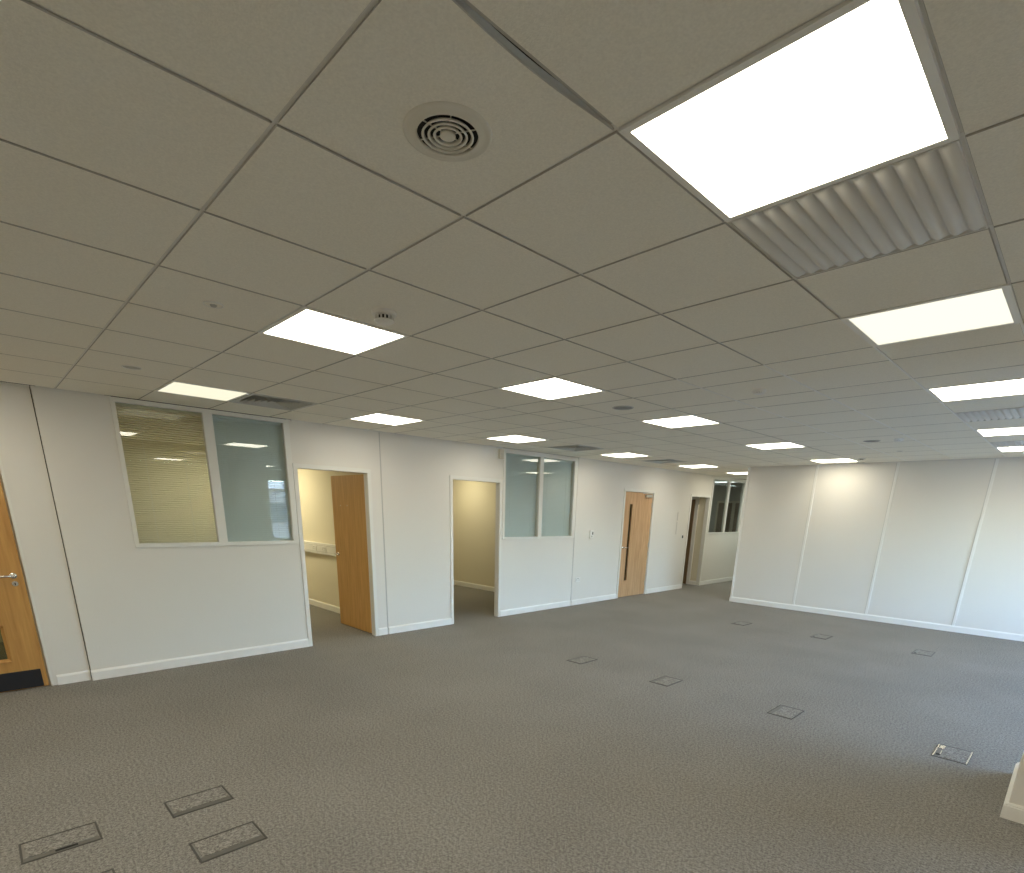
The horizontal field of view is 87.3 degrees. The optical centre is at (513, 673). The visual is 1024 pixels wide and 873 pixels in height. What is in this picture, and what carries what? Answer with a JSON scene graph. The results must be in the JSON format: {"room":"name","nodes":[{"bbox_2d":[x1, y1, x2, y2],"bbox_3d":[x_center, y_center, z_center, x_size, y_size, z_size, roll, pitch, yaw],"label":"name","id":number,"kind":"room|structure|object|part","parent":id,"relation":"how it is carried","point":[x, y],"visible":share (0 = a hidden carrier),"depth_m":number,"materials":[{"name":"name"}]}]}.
{"room":"open-plan office","nodes":[
{"label":"open-plan office","id":0,"kind":"room"},
{"bbox_2d":[0,472,50,684],"bbox_3d":[-5.185,-1.405,5.544,0.050,2.597,2.390,-15,23,-42],"label":"door frame","id":1,"kind":"structure","parent":0,"point":[1,480],"depth_m":4.80,"materials":[{"name":"beige"}]},
{"bbox_2d":[121,439,216,541],"bbox_3d":[-5.838,-2.429,8.859,3.725,2.597,0.100,-15,23,-42],"label":"wall","id":2,"kind":"structure","parent":0,"point":[121,439],"depth_m":8.80,"materials":[{"name":"beige"}]},
{"bbox_2d":[116,406,282,444],"bbox_3d":[-4.376,-3.210,7.081,3.825,0.001,4.210,-15,23,-42],"label":"ceiling","id":3,"kind":"structure","parent":0,"point":[186,417],"depth_m":6.78,"materials":[{"name":"tile"}]},
{"bbox_2d":[288,469,362,606],"bbox_3d":[-3.026,-2.309,8.699,0.050,2.597,4.090,-15,23,-42],"label":"wall","id":4,"kind":"structure","parent":0,"point":[315,490],"depth_m":8.85,"materials":[{"name":"beige paint"}]},
{"bbox_2d":[304,541,335,555],"bbox_3d":[-3.085,-2.032,8.759,0.056,0.176,3.850,-15,23,-42],"label":"socket trunking","id":5,"kind":"object","parent":4,"relation":"attached to","point":[330,548],"depth_m":8.80,"materials":[{"name":"white plastic"}]},
{"bbox_2d":[309,598,339,612],"bbox_3d":[-3.079,-1.109,9.040,0.016,0.100,4.090,-15,23,-42],"label":"baseboard","id":6,"kind":"structure","parent":4,"relation":"attached to","point":[333,608],"depth_m":9.16,"materials":[{"name":"white wood"}]},
{"bbox_2d":[0,384,746,685],"bbox_3d":[0.708,-2.440,9.440,21.400,2.597,0.100,-15,23,-42],"label":"wall","id":7,"kind":"structure","parent":0,"point":[148,604],"depth_m":6.05,"materials":[{"name":"white paint"}]},
{"bbox_2d":[0,457,53,692],"bbox_3d":[-4.701,-0.815,4.465,0.995,2.120,0.160,-15,23,-42],"label":"door","id":8,"kind":"structure","parent":7,"relation":"in","point":[24,668],"depth_m":4.81,"materials":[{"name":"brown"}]},
{"bbox_3d":[-4.416,-0.844,4.670,0.151,0.052,0.054,-15,23,-42],"label":"handle","id":9,"kind":"part","parent":8,"relation":"part of","materials":[{"name":"silver metal"}]},
{"bbox_3d":[-4.399,-0.792,4.740,0.048,0.048,0.006,-15,23,-42],"label":"keyhole plate","id":10,"kind":"part","parent":8,"relation":"part of","materials":[{"name":"silver metal"}]},
{"bbox_3d":[-4.713,0.116,4.721,0.875,0.166,0.003,-15,23,-42],"label":"kick plate","id":11,"kind":"part","parent":8,"relation":"part of","materials":[{"name":"black metal"}]},
{"bbox_2d":[29,386,91,677],"bbox_3d":[-4.129,-1.189,4.922,0.009,2.597,0.025,-15,23,-42],"label":"trim","id":12,"kind":"structure","parent":7,"relation":"attached to","point":[29,386],"depth_m":4.87,"materials":[{"name":"grey"}]},
{"bbox_2d":[56,639,308,684],"bbox_3d":[-3.436,-0.161,5.890,2.430,0.100,0.052,-15,23,-42],"label":"baseboard","id":13,"kind":"structure","parent":7,"relation":"attached to","point":[263,649],"depth_m":5.72,"materials":[{"name":"white"}]},
{"bbox_2d":[109,396,298,547],"bbox_3d":[-3.113,-2.028,5.622,1.627,1.340,0.059,-15,23,-42],"label":"window","id":14,"kind":"structure","parent":7,"relation":"in","point":[206,414],"depth_m":5.58,"materials":[{"name":"white metal"}]},
{"bbox_2d":[115,402,216,542],"bbox_3d":[-3.445,-1.960,5.374,0.736,1.273,0.032,-15,23,-42],"label":"blind","id":15,"kind":"object","parent":14,"relation":"attached to","point":[168,539],"visible":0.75,"depth_m":5.39,"materials":[{"name":"beige"}]},
{"bbox_3d":[-3.565,-1.913,5.244,0.003,1.233,0.002,-15,23,-42],"label":"cord","id":16,"kind":"part","parent":15,"relation":"part of","materials":[{"name":"beige fabric"}]},
{"bbox_3d":[-3.431,-2.555,5.194,0.736,0.030,0.030,-15,23,-42],"label":"head rail","id":17,"kind":"part","parent":15,"relation":"part of","materials":[{"name":"beige"}]},
{"bbox_3d":[-3.461,-1.358,5.558,0.736,0.012,0.024,-15,23,-42],"label":"rail","id":18,"kind":"part","parent":15,"relation":"part of","materials":[{"name":"beige metal"}]},
{"bbox_3d":[-3.323,-1.976,5.471,0.003,1.233,0.002,-15,23,-42],"label":"cord","id":19,"kind":"part","parent":15,"relation":"part of","materials":[{"name":"beige fabric"}]},
{"bbox_2d":[212,415,291,541],"bbox_3d":[-2.865,-2.111,5.917,0.732,1.273,0.032,-15,23,-42],"label":"window pane","id":20,"kind":"object","parent":14,"relation":"attached to","point":[250,453],"visible":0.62,"depth_m":5.91,"materials":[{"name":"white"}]},
{"bbox_3d":[-3.011,-2.057,5.763,0.003,1.233,0.002,-15,23,-42],"label":"cord","id":21,"kind":"part","parent":20,"relation":"part of","materials":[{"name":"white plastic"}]},
{"bbox_3d":[-2.851,-2.705,5.737,0.732,0.030,0.030,-15,23,-42],"label":"head rail","id":22,"kind":"part","parent":20,"relation":"part of","materials":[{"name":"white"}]},
{"bbox_3d":[-2.882,-1.508,6.101,0.732,0.012,0.024,-15,23,-42],"label":"rail","id":23,"kind":"part","parent":20,"relation":"part of","materials":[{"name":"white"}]},
{"bbox_3d":[-2.696,-2.139,6.058,0.003,1.233,0.002,-15,23,-42],"label":"cord","id":24,"kind":"part","parent":20,"relation":"part of","materials":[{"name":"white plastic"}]},
{"bbox_2d":[292,463,378,646],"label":"door","id":25,"kind":"structure","parent":7,"relation":"in","point":[351,494],"depth_m":7.28,"materials":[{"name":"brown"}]},
{"bbox_2d":[379,433,389,627],"bbox_3d":[-1.704,-1.793,7.111,0.036,2.597,0.006,-15,23,-42],"label":"trim","id":26,"kind":"structure","parent":7,"relation":"attached to","point":[380,436],"depth_m":7.08,"materials":[{"name":"grey"}]},
{"bbox_2d":[379,618,450,635],"bbox_3d":[-1.398,-0.684,7.782,1.250,0.100,0.016,-15,23,-42],"label":"baseboard","id":27,"kind":"structure","parent":7,"relation":"attached to","point":[447,621],"depth_m":7.75,"materials":[{"name":"white"}]},
{"bbox_2d":[449,475,502,623],"bbox_3d":[-0.589,-1.882,8.276,1.016,2.143,0.096,-15,23,-42],"label":"door frame","id":28,"kind":"structure","parent":7,"relation":"in","point":[499,482],"depth_m":8.34,"materials":[{"name":"white"}]},
{"bbox_2d":[497,448,503,459],"bbox_3d":[-0.180,-3.319,8.125,0.127,0.156,0.061,-15,23,-42],"label":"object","id":29,"kind":"structure","parent":7,"relation":"attached to","point":[500,452],"depth_m":8.10,"materials":[{"name":"white paint"}]},
{"bbox_2d":[0,382,1023,479],"bbox_3d":[4.014,-2.598,5.789,21.300,0.012,9.470,-15,23,-42],"label":"trim","id":30,"kind":"structure","parent":7,"relation":"attached to","point":[0,382],"depth_m":7.62,"materials":[{"name":"white"}]},
{"bbox_2d":[502,450,578,539],"bbox_3d":[0.462,-2.938,8.974,1.783,1.328,0.059,-15,23,-42],"label":"window","id":31,"kind":"structure","parent":7,"relation":"in","point":[540,477],"depth_m":8.97,"materials":[{"name":"white"}]},
{"bbox_2d":[505,453,537,536],"bbox_3d":[0.101,-2.863,8.699,0.788,1.267,0.032,-15,23,-42],"label":"window pane","id":32,"kind":"object","parent":31,"relation":"attached to","point":[521,470],"visible":0.76,"depth_m":8.71,"materials":[{"name":"clear glass"}]},
{"bbox_3d":[0.115,-3.455,8.520,0.788,0.030,0.030,-15,23,-42],"label":"head rail","id":33,"kind":"part","parent":32,"relation":"part of","materials":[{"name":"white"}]},
{"bbox_2d":[541,458,572,535],"bbox_3d":[0.725,-3.025,9.284,0.813,1.267,0.032,-15,23,-42],"label":"window pane","id":34,"kind":"object","parent":31,"relation":"attached to","point":[557,473],"visible":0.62,"depth_m":9.30,"materials":[{"name":"clear glass"}]},
{"bbox_3d":[0.739,-3.617,9.105,0.813,0.030,0.030,-15,23,-42],"label":"head rail","id":35,"kind":"part","parent":34,"relation":"part of","materials":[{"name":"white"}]},
{"bbox_2d":[500,594,615,616],"bbox_3d":[0.948,-1.292,9.978,3.250,0.100,0.016,-15,23,-42],"label":"baseboard","id":36,"kind":"structure","parent":7,"relation":"attached to","point":[507,612],"depth_m":9.79,"materials":[{"name":"white"}]},
{"bbox_2d":[570,458,579,599],"bbox_3d":[1.116,-2.525,9.752,0.036,2.597,0.006,-15,23,-42],"label":"trim","id":37,"kind":"structure","parent":7,"relation":"attached to","point":[578,458],"depth_m":9.76,"materials":[{"name":"grey"}]},
{"bbox_2d":[589,530,593,537],"bbox_3d":[1.470,-2.608,10.068,0.110,0.150,0.030,-15,23,-42],"label":"wall thermostat","id":38,"kind":"object","parent":7,"relation":"attached to","point":[591,533],"visible":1,"depth_m":10.05,"materials":[{"name":"white plastic"}]},
{"bbox_2d":[616,488,655,597],"bbox_3d":[2.528,-2.689,11.172,1.116,2.153,0.124,-15,23,-42],"label":"door","id":39,"kind":"structure","parent":7,"relation":"in","point":[642,502],"depth_m":11.16,"materials":[{"name":"brown wood"}]},
{"bbox_2d":[646,584,680,593],"bbox_3d":[3.469,-1.946,12.338,1.500,0.100,0.016,-15,23,-42],"label":"baseboard","id":40,"kind":"structure","parent":7,"relation":"attached to","point":[672,587],"depth_m":12.30,"materials":[{"name":"white wood"}]},
{"bbox_2d":[683,497,699,583],"bbox_3d":[4.110,-3.404,13.695,0.044,2.130,1.085,-15,23,-42],"label":"door","id":41,"kind":"structure","parent":7,"relation":"in","point":[695,500],"depth_m":13.36,"materials":[{"name":"brown wood"}]},
{"bbox_2d":[681,494,710,587],"bbox_3d":[4.345,-3.161,12.894,0.951,2.143,0.096,-15,23,-42],"label":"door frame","id":42,"kind":"structure","parent":7,"relation":"in","point":[708,497],"depth_m":13.03,"materials":[{"name":"white wood"}]},
{"bbox_2d":[700,577,732,584],"bbox_3d":[6.507,-2.734,15.182,5.060,0.100,0.016,-15,23,-42],"label":"baseboard","id":43,"kind":"structure","parent":7,"relation":"attached to","point":[705,582],"depth_m":14.05,"materials":[{"name":"white"}]},
{"bbox_2d":[707,477,745,533],"bbox_3d":[5.384,-4.218,13.580,1.790,1.313,0.059,-15,23,-42],"label":"window","id":44,"kind":"structure","parent":7,"relation":"in","point":[729,481],"depth_m":13.58,"materials":[{"name":"white"}]},
{"bbox_2d":[0,0,1023,479],"bbox_3d":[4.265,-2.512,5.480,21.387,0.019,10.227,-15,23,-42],"label":"ceiling","id":45,"kind":"structure","parent":0,"point":[160,159],"depth_m":1.87,"materials":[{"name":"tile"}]},
{"bbox_2d":[121,365,141,369],"bbox_3d":[-2.704,-2.168,3.807,0.124,0.006,0.124,-15,23,-42],"label":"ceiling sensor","id":46,"kind":"object","parent":45,"relation":"in","point":[131,367],"visible":1,"depth_m":3.80,"materials":[{"name":"white plastic"}]},
{"bbox_2d":[154,380,250,401],"bbox_3d":[-2.661,-2.433,4.590,0.594,0.053,0.594,-15,23,-42],"label":"ceiling light","id":47,"kind":"object","parent":45,"relation":"attached to","point":[172,387],"visible":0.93,"depth_m":4.58,"materials":[{"name":"white plastic"}]},
{"bbox_2d":[203,301,223,308],"bbox_3d":[-1.430,-1.754,2.560,0.090,0.012,0.090,-15,23,-42],"label":"ceiling sensor","id":48,"kind":"object","parent":45,"relation":"attached to","point":[212,304],"visible":1,"depth_m":2.55,"materials":[{"name":"white plastic"}]},
{"bbox_2d":[229,393,317,410],"bbox_3d":[-2.231,-2.544,4.993,0.592,0.054,0.592,-15,23,-42],"label":"ceiling vent","id":49,"kind":"object","parent":45,"relation":"in","point":[254,399],"visible":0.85,"depth_m":5.03,"materials":[{"name":"grey metal"}]},
{"bbox_2d":[258,306,409,355],"bbox_3d":[-0.990,-1.894,2.954,0.594,0.053,0.594,-15,23,-42],"label":"ceiling light","id":50,"kind":"object","parent":45,"relation":"attached to","point":[305,325],"visible":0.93,"depth_m":2.93,"materials":[{"name":"white plastic"}]},
{"bbox_2d":[371,308,396,325],"bbox_3d":[-0.628,-1.730,2.612,0.120,0.050,0.120,-15,23,-42],"label":"smoke detector","id":51,"kind":"object","parent":45,"relation":"attached to","point":[383,316],"visible":1,"depth_m":2.58,"materials":[{"name":"white plastic"}]},
{"bbox_2d":[348,412,424,425],"bbox_3d":[-1.370,-2.768,5.799,0.594,0.053,0.594,-15,23,-42],"label":"ceiling light","id":52,"kind":"object","parent":45,"relation":"attached to","point":[376,417],"visible":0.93,"depth_m":5.79,"materials":[{"name":"white plastic"}]},
{"bbox_2d":[353,414,420,424],"bbox_3d":[-1.371,-2.745,5.806,0.552,0.001,0.552,-15,23,-42],"label":"diffuser","id":53,"kind":"object","parent":52,"relation":"attached to","point":[379,418],"depth_m":5.80,"materials":[{"name":"white plastic"}]},
{"bbox_2d":[402,101,491,161],"bbox_3d":[-0.165,-1.357,1.355,0.224,0.009,0.224,-15,23,-42],"label":"ceiling vent","id":54,"kind":"object","parent":45,"relation":"in","point":[447,131],"visible":1,"depth_m":1.34,"materials":[{"name":"beige plastic"}]},
{"bbox_2d":[485,435,546,442],"bbox_3d":[0.044,-3.135,7.122,0.612,0.053,0.594,-15,23,-42],"label":"ceiling light","id":55,"kind":"object","parent":45,"relation":"attached to","point":[509,438],"visible":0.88,"depth_m":7.12,"materials":[{"name":"white plastic"}]},
{"bbox_2d":[498,376,605,399],"bbox_3d":[0.301,-2.228,4.163,0.594,0.053,0.594,-15,23,-42],"label":"ceiling light","id":56,"kind":"object","parent":45,"relation":"attached to","point":[550,388],"visible":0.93,"depth_m":4.15,"materials":[{"name":"white plastic"}]},
{"bbox_2d":[548,444,603,450],"bbox_3d":[0.934,-3.365,7.956,0.610,0.054,0.592,-15,23,-42],"label":"ceiling vent","id":57,"kind":"object","parent":45,"relation":"in","point":[578,447],"visible":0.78,"depth_m":8.00,"materials":[{"name":"grey metal"}]},
{"bbox_2d":[612,406,633,409],"bbox_3d":[0.985,-2.383,4.819,0.190,0.006,0.190,-15,23,-42],"label":"ceiling speaker","id":58,"kind":"object","parent":45,"relation":"attached to","point":[614,407],"visible":1,"depth_m":4.81,"materials":[{"name":"grey"}]},
{"bbox_2d":[600,453,647,457],"bbox_3d":[1.825,-3.597,8.790,0.612,0.053,0.594,-15,23,-42],"label":"ceiling light","id":59,"kind":"object","parent":45,"relation":"attached to","point":[618,455],"visible":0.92,"depth_m":8.79,"materials":[{"name":"white plastic"}]},
{"bbox_2d":[644,459,685,463],"bbox_3d":[2.716,-3.827,9.624,0.610,0.054,0.592,-15,23,-42],"label":"ceiling vent","id":60,"kind":"object","parent":45,"relation":"in","point":[663,460],"visible":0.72,"depth_m":9.66,"materials":[{"name":"grey metal"}]},
{"bbox_2d":[640,414,721,427],"bbox_3d":[1.715,-2.595,5.486,0.612,0.053,0.594,-15,23,-42],"label":"ceiling light","id":61,"kind":"object","parent":45,"relation":"attached to","point":[688,420],"visible":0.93,"depth_m":5.48,"materials":[{"name":"white plastic"}]},
{"bbox_2d":[680,465,717,467],"bbox_3d":[3.607,-4.059,10.458,0.612,0.053,0.594,-15,23,-42],"label":"ceiling light","id":62,"kind":"object","parent":45,"relation":"attached to","point":[687,466],"visible":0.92,"depth_m":10.47,"materials":[{"name":"white plastic"}]},
{"bbox_2d":[729,472,747,474],"bbox_3d":[5.088,-4.443,11.846,0.594,0.053,0.594,-15,23,-42],"label":"ceiling light","id":63,"kind":"object","parent":45,"relation":"attached to","point":[736,473],"visible":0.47,"depth_m":11.92,"materials":[{"name":"white plastic"}]},
{"bbox_2d":[752,389,765,394],"bbox_3d":[1.842,-2.107,4.025,0.100,0.030,0.100,-15,23,-42],"label":"smoke detector","id":64,"kind":"object","parent":45,"relation":"attached to","point":[755,391],"visible":1,"depth_m":4.00,"materials":[{"name":"white plastic"}]},
{"bbox_2d":[744,442,806,449],"bbox_3d":[3.497,-3.057,7.154,0.612,0.053,0.594,-15,23,-42],"label":"ceiling light","id":65,"kind":"object","parent":45,"relation":"attached to","point":[781,445],"visible":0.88,"depth_m":7.16,"materials":[{"name":"white plastic"}]},
{"bbox_2d":[747,443,802,448],"bbox_3d":[3.496,-3.035,7.161,0.570,0.001,0.552,-15,23,-42],"label":"diffuser","id":66,"kind":"object","parent":65,"relation":"attached to","point":[777,445],"depth_m":7.17,"materials":[{"name":"white plastic"}]},
{"bbox_2d":[619,0,959,222],"bbox_3d":[0.681,-1.354,1.318,0.594,0.053,0.594,-15,23,-42],"label":"ceiling light","id":67,"kind":"object","parent":45,"relation":"attached to","point":[857,88],"visible":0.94,"depth_m":1.26,"materials":[{"name":"white plastic"}]},
{"bbox_2d":[809,458,859,462],"bbox_3d":[5.279,-3.519,8.822,0.612,0.053,0.594,-15,23,-42],"label":"ceiling light","id":68,"kind":"object","parent":45,"relation":"attached to","point":[845,459],"visible":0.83,"depth_m":8.84,"materials":[{"name":"white plastic"}]},
{"bbox_2d":[729,139,988,278],"bbox_3d":[1.111,-1.443,1.728,0.588,0.021,0.588,-15,23,-42],"label":"ceiling vent","id":69,"kind":"object","parent":45,"relation":"in","point":[932,194],"visible":0.98,"depth_m":1.67,"materials":[{"name":"white metal"}]},
{"bbox_2d":[863,440,879,441],"bbox_3d":[4.332,-2.806,6.488,0.180,0.006,0.180,-15,23,-42],"label":"ceiling speaker","id":70,"kind":"object","parent":45,"relation":"attached to","point":[866,440],"visible":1,"depth_m":6.49,"materials":[{"name":"grey metal"}]},
{"bbox_2d":[842,283,1019,346],"bbox_3d":[1.972,-1.689,2.527,0.594,0.053,0.594,-15,23,-42],"label":"ceiling light","id":71,"kind":"object","parent":45,"relation":"attached to","point":[990,307],"visible":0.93,"depth_m":2.50,"materials":[{"name":"white plastic"}]},
{"bbox_2d":[926,378,1023,401],"bbox_3d":[3.386,-2.056,3.850,0.612,0.053,0.594,-15,23,-42],"label":"ceiling light","id":72,"kind":"object","parent":45,"relation":"attached to","point":[1008,387],"visible":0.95,"depth_m":3.87,"materials":[{"name":"white plastic"}]},
{"bbox_2d":[955,407,1023,422],"bbox_3d":[4.276,-2.264,4.691,0.606,0.021,0.588,-15,23,-42],"label":"ceiling vent","id":73,"kind":"object","parent":45,"relation":"in","point":[1008,413],"visible":1,"depth_m":4.70,"materials":[{"name":"white metal"}]},
{"bbox_2d":[974,427,1023,436],"bbox_3d":[5.168,-2.518,5.518,0.612,0.053,0.594,-15,23,-42],"label":"ceiling light","id":74,"kind":"object","parent":45,"relation":"attached to","point":[1010,430],"visible":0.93,"depth_m":5.59,"materials":[{"name":"white plastic"}]},
{"bbox_2d":[989,440,1023,447],"bbox_3d":[6.058,-2.726,6.359,0.606,0.021,0.588,-15,23,-42],"label":"ceiling vent","id":75,"kind":"object","parent":45,"relation":"in","point":[1004,443],"visible":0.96,"depth_m":6.42,"materials":[{"name":"white metal"}]},
{"bbox_2d":[995,446,1023,451],"bbox_3d":[6.504,-2.864,6.769,0.618,0.053,0.594,-15,23,-42],"label":"ceiling light","id":76,"kind":"object","parent":45,"relation":"attached to","point":[1020,448],"visible":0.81,"depth_m":6.91,"materials":[{"name":"white plastic"}]},
{"bbox_2d":[0,580,1023,872],"bbox_3d":[2.411,-0.659,8.188,21.700,0.001,14.300,-15,23,-42],"label":"floor","id":77,"kind":"structure","parent":0,"point":[474,743],"depth_m":3.96,"materials":[{"name":"carpet"}]},
{"bbox_2d":[18,821,102,864],"bbox_3d":[-2.331,0.867,2.768,0.320,0.004,0.216,-15,23,-42],"label":"box","id":78,"kind":"object","parent":77,"relation":"on","point":[49,845],"visible":1,"depth_m":2.76,"materials":[{"name":"grey carpet"}]},
{"bbox_2d":[101,868,114,872],"bbox_3d":[-1.959,0.989,2.396,0.320,0.004,0.216,-15,23,-42],"label":"box","id":79,"kind":"object","parent":77,"relation":"on","point":[112,870],"visible":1,"depth_m":2.55,"materials":[{"name":"grey"}]},
{"bbox_2d":[164,785,233,817],"bbox_3d":[-1.862,0.753,3.181,0.320,0.004,0.216,-15,23,-42],"label":"box","id":80,"kind":"object","parent":77,"relation":"on","point":[190,803],"visible":1,"depth_m":3.17,"materials":[{"name":"grey carpet"}]},
{"bbox_2d":[189,821,267,862],"bbox_3d":[-1.489,0.876,2.809,0.320,0.004,0.216,-15,23,-42],"label":"box","id":81,"kind":"object","parent":77,"relation":"on","point":[211,847],"visible":1,"depth_m":2.80,"materials":[{"name":"grey carpet"}]},
{"bbox_2d":[567,656,597,663],"bbox_3d":[0.822,-0.161,6.412,0.320,0.004,0.216,-15,23,-42],"label":"box","id":82,"kind":"object","parent":77,"relation":"on","point":[583,659],"visible":1,"depth_m":6.41,"materials":[{"name":"grey"}]},
{"bbox_2d":[649,676,682,686],"bbox_3d":[1.620,0.080,5.686,0.320,0.004,0.216,-15,23,-42],"label":"box","id":83,"kind":"object","parent":77,"relation":"on","point":[667,681],"visible":1,"depth_m":5.67,"materials":[{"name":"grey"}]},
{"bbox_2d":[731,621,751,625],"bbox_3d":[3.765,-0.825,8.841,0.320,0.004,0.216,-15,23,-42],"label":"box","id":84,"kind":"object","parent":77,"relation":"on","point":[738,622],"visible":1,"depth_m":8.82,"materials":[{"name":"grey"}]},
{"bbox_2d":[767,705,803,719],"bbox_3d":[2.473,0.349,4.871,0.320,0.004,0.216,-15,23,-42],"label":"box","id":85,"kind":"object","parent":77,"relation":"on","point":[787,712],"visible":1,"depth_m":4.86,"materials":[{"name":"grey"}]},
{"bbox_2d":[810,634,832,638],"bbox_3d":[4.596,-0.551,8.006,0.320,0.004,0.216,-15,23,-42],"label":"box","id":86,"kind":"object","parent":77,"relation":"on","point":[820,636],"visible":1,"depth_m":8.00,"materials":[{"name":"grey"}]},
{"bbox_2d":[912,649,935,655],"bbox_3d":[5.481,-0.275,7.174,0.320,0.004,0.216,-15,23,-42],"label":"box","id":87,"kind":"object","parent":77,"relation":"on","point":[920,652],"visible":1,"depth_m":7.17,"materials":[{"name":"grey"}]},
{"bbox_2d":[931,744,973,764],"bbox_3d":[3.337,0.610,4.080,0.320,0.005,0.216,-15,23,-42],"label":"box","id":88,"kind":"object","parent":77,"relation":"on","point":[942,751],"visible":1,"depth_m":4.07,"materials":[{"name":"grey"}]},
{"bbox_2d":[1009,752,1023,806],"bbox_3d":[3.543,-0.363,2.841,0.797,2.597,0.802,-15,23,-42],"label":"wall pier","id":89,"kind":"object","parent":77,"relation":"on","point":[1017,795],"visible":0.5,"depth_m":3.15,"materials":[{"name":"white paint"}]},
{"bbox_2d":[1000,762,1023,823],"bbox_3d":[3.513,0.831,3.204,0.833,0.100,0.838,-15,23,-42],"label":"baseboard","id":90,"kind":"object","parent":89,"relation":"attached to","point":[1010,811],"visible":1,"depth_m":3.19,"materials":[{"name":"white"}]},
{"bbox_2d":[453,461,572,586],"bbox_3d":[-0.339,-3.006,11.213,0.050,2.597,4.090,-15,23,-42],"label":"wall","id":91,"kind":"structure","parent":0,"point":[474,502],"depth_m":11.70,"materials":[{"name":"beige paint"}]},
{"bbox_2d":[454,580,494,591],"bbox_3d":[-0.393,-1.805,11.554,0.016,0.100,4.090,-15,23,-42],"label":"baseboard","id":92,"kind":"structure","parent":91,"relation":"attached to","point":[460,583],"depth_m":12.01,"materials":[{"name":"white wood"}]},
{"bbox_2d":[624,491,630,579],"bbox_3d":[2.433,-3.522,13.142,0.050,2.597,3.090,-15,23,-42],"label":"wall","id":93,"kind":"structure","parent":0,"point":[626,491],"depth_m":12.88,"materials":[{"name":"beige"}]},
{"bbox_2d":[683,497,705,583],"bbox_3d":[3.581,-3.820,14.216,0.050,2.597,3.090,-15,23,-42],"label":"wall","id":94,"kind":"structure","parent":0,"point":[702,501],"depth_m":13.27,"materials":[{"name":"beige paint"}]},
{"bbox_2d":[708,483,741,531],"bbox_3d":[5.733,-4.378,16.231,0.050,2.597,3.090,-15,23,-42],"label":"wall","id":95,"kind":"structure","parent":0,"point":[719,493],"depth_m":15.62,"materials":[{"name":"grey"}]},
{"bbox_2d":[714,501,739,531],"bbox_3d":[6.318,-3.930,15.662,0.039,2.100,1.040,-15,23,-42],"label":"door","id":96,"kind":"structure","parent":95,"relation":"in","point":[733,506],"depth_m":15.58,"materials":[{"name":"beige"}]},
{"bbox_2d":[715,480,738,482],"bbox_3d":[4.686,-5.357,14.896,2.980,0.001,3.210,-15,23,-42],"label":"ceiling","id":97,"kind":"structure","parent":0,"point":[716,481],"depth_m":15.21,"materials":[{"name":"tile"}]},
{"bbox_2d":[732,458,1023,634],"bbox_3d":[7.269,-1.872,8.114,0.120,2.597,7.780,-15,23,-42],"label":"wall","id":98,"kind":"structure","parent":0,"point":[936,507],"depth_m":8.95,"materials":[{"name":"white paint"}]},
{"bbox_2d":[730,467,750,596],"bbox_3d":[4.565,-2.744,10.759,0.142,2.597,0.040,-15,23,-42],"label":"trim","id":99,"kind":"structure","parent":98,"relation":"attached to","point":[748,474],"depth_m":10.68,"materials":[{"name":"white"}]},
{"bbox_2d":[792,465,818,604],"bbox_3d":[5.365,-2.507,9.874,0.011,2.497,0.045,-15,23,-42],"label":"trim","id":100,"kind":"structure","parent":98,"relation":"attached to","point":[817,466],"depth_m":9.85,"materials":[{"name":"white"}]},
{"bbox_2d":[730,597,1023,641],"bbox_3d":[7.190,-0.665,8.431,0.016,0.100,7.780,-15,23,-42],"label":"baseboard","id":101,"kind":"structure","parent":98,"relation":"attached to","point":[966,630],"depth_m":9.17,"materials":[{"name":"white"}]},
{"bbox_2d":[864,462,899,613],"bbox_3d":[6.207,-2.235,9.049,0.011,2.497,0.045,-15,23,-42],"label":"trim","id":102,"kind":"structure","parent":98,"relation":"attached to","point":[898,463],"depth_m":9.03,"materials":[{"name":"white"}]},
{"bbox_2d":[951,459,998,625],"bbox_3d":[7.057,-1.961,8.218,0.011,2.497,0.045,-15,23,-42],"label":"trim","id":103,"kind":"structure","parent":98,"relation":"attached to","point":[996,460],"depth_m":8.19,"materials":[{"name":"white"}]}
]}

